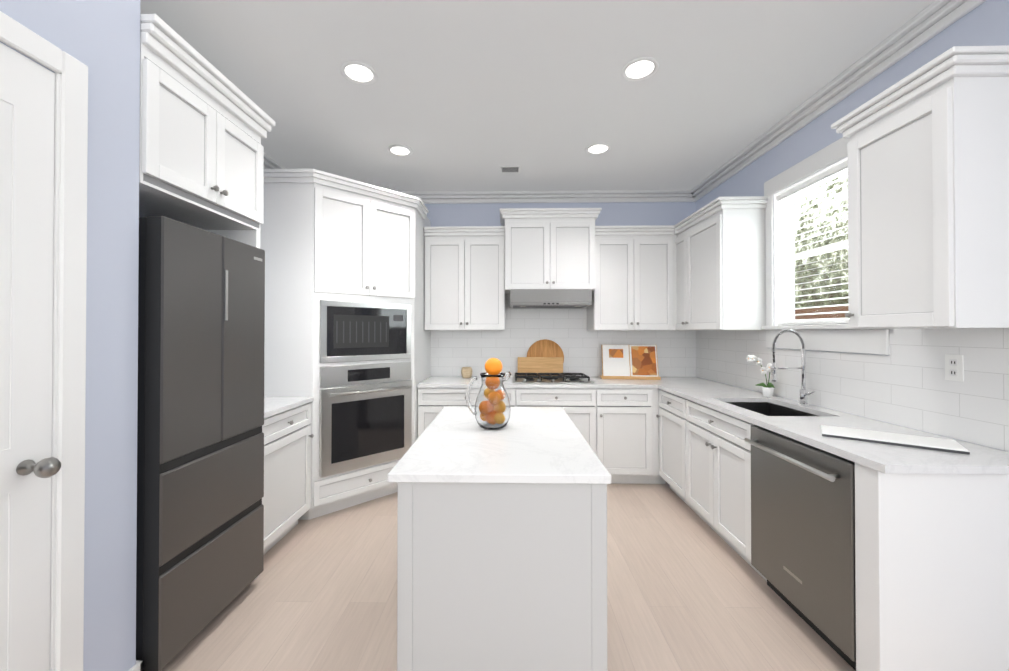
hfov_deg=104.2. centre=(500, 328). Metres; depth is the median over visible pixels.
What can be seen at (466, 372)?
basket
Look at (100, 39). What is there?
wall
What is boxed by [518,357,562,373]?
cutting board
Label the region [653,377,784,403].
countertop
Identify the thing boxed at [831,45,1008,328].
upper cabinet
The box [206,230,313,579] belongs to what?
base cabinet
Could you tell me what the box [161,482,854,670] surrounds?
floor
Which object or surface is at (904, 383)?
wall
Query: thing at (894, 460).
countertop
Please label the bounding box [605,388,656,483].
base cabinet
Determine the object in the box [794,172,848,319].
backdrop
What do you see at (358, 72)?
recessed light
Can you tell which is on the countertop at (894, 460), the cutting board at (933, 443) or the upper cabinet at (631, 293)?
the cutting board at (933, 443)
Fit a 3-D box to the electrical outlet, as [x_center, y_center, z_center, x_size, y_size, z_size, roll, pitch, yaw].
[1.993,0.171,1.724,0.008,0.115,0.070,0,0,1]
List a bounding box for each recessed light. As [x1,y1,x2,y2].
[340,61,377,84]
[387,145,412,156]
[585,143,610,154]
[621,57,658,80]
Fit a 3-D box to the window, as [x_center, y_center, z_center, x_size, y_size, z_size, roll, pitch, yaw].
[2.044,-0.488,2.498,0.150,1.255,0.990,0,0,1]
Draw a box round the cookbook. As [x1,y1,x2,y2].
[600,345,660,379]
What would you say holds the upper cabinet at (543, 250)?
attached to the wall at (453, 352)
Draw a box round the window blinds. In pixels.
[776,160,848,324]
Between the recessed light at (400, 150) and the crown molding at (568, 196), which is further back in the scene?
the crown molding at (568, 196)
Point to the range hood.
(545, 298)
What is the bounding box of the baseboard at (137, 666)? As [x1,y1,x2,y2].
[128,660,141,670]
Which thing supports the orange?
in the pitcher
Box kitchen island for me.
[388,406,610,670]
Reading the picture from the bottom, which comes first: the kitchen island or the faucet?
the kitchen island
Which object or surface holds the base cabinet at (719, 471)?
on the floor
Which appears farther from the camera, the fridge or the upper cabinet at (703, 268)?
the upper cabinet at (703, 268)
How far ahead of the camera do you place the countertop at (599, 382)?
3.57 m
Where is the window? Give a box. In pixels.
[761,137,889,354]
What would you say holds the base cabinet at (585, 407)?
on the floor
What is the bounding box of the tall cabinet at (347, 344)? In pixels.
[260,177,430,519]
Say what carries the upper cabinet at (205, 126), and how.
attached to the wall
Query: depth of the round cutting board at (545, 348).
4.10 m
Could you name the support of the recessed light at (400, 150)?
in the ceiling
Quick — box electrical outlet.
[945,354,963,381]
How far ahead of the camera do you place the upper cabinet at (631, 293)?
3.78 m
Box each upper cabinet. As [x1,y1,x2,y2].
[139,14,274,230]
[308,185,415,296]
[424,232,507,329]
[504,212,595,293]
[587,228,667,329]
[664,196,767,329]
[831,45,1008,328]
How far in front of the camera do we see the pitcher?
1.87 m
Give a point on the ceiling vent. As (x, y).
(509, 168)
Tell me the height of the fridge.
1.840 m
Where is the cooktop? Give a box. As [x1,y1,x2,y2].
[512,373,594,382]
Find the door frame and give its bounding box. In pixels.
[0,11,87,670]
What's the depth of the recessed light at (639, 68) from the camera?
2.18 m
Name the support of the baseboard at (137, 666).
attached to the wall at (100, 39)
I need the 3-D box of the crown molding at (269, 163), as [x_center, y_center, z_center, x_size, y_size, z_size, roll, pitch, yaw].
[-1.973,-1.391,2.809,0.085,0.105,2.580,0,0,1]
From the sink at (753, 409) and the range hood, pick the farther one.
the range hood
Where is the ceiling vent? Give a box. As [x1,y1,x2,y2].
[500,166,519,171]
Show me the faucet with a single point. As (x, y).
(804, 393)
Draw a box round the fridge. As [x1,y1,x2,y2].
[136,216,264,670]
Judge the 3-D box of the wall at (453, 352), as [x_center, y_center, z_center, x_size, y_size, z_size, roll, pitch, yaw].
[0.033,-0.007,4.221,5.600,2.850,0.156,0,0,1]
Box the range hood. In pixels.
[510,289,591,308]
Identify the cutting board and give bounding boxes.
[518,357,562,373]
[527,339,563,362]
[820,425,969,454]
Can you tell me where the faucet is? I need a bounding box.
[770,329,814,405]
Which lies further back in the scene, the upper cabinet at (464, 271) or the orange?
the upper cabinet at (464, 271)
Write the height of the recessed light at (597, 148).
0.009 m
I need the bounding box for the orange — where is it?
[485,358,502,374]
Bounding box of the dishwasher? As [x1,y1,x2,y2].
[744,424,855,670]
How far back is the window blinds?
2.54 m
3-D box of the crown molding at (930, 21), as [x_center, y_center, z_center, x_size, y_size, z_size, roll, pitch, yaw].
[1.942,-1.407,0.772,0.085,0.105,6.700,0,0,1]
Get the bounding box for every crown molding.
[264,153,285,168]
[400,190,691,203]
[692,0,985,201]
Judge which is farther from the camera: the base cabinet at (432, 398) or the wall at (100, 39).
the base cabinet at (432, 398)
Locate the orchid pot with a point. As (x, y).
(768, 389)
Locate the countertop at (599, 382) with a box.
[421,376,656,387]
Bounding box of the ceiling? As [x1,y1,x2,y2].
[140,0,935,191]
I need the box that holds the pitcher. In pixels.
[466,371,511,429]
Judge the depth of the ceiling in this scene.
2.27 m
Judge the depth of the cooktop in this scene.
3.69 m
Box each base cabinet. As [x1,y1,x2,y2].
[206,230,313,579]
[417,384,524,437]
[525,388,604,465]
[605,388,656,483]
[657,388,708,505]
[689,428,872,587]
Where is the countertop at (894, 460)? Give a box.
[745,416,1008,475]
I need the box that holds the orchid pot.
[746,355,774,396]
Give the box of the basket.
[461,367,471,377]
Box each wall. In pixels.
[0,0,139,670]
[425,202,695,407]
[696,0,1008,451]
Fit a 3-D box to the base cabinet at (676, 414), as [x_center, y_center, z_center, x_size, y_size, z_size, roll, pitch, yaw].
[1.713,0.967,3.190,0.620,0.886,0.589,0,0,1]
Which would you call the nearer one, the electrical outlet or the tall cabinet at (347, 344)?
the electrical outlet

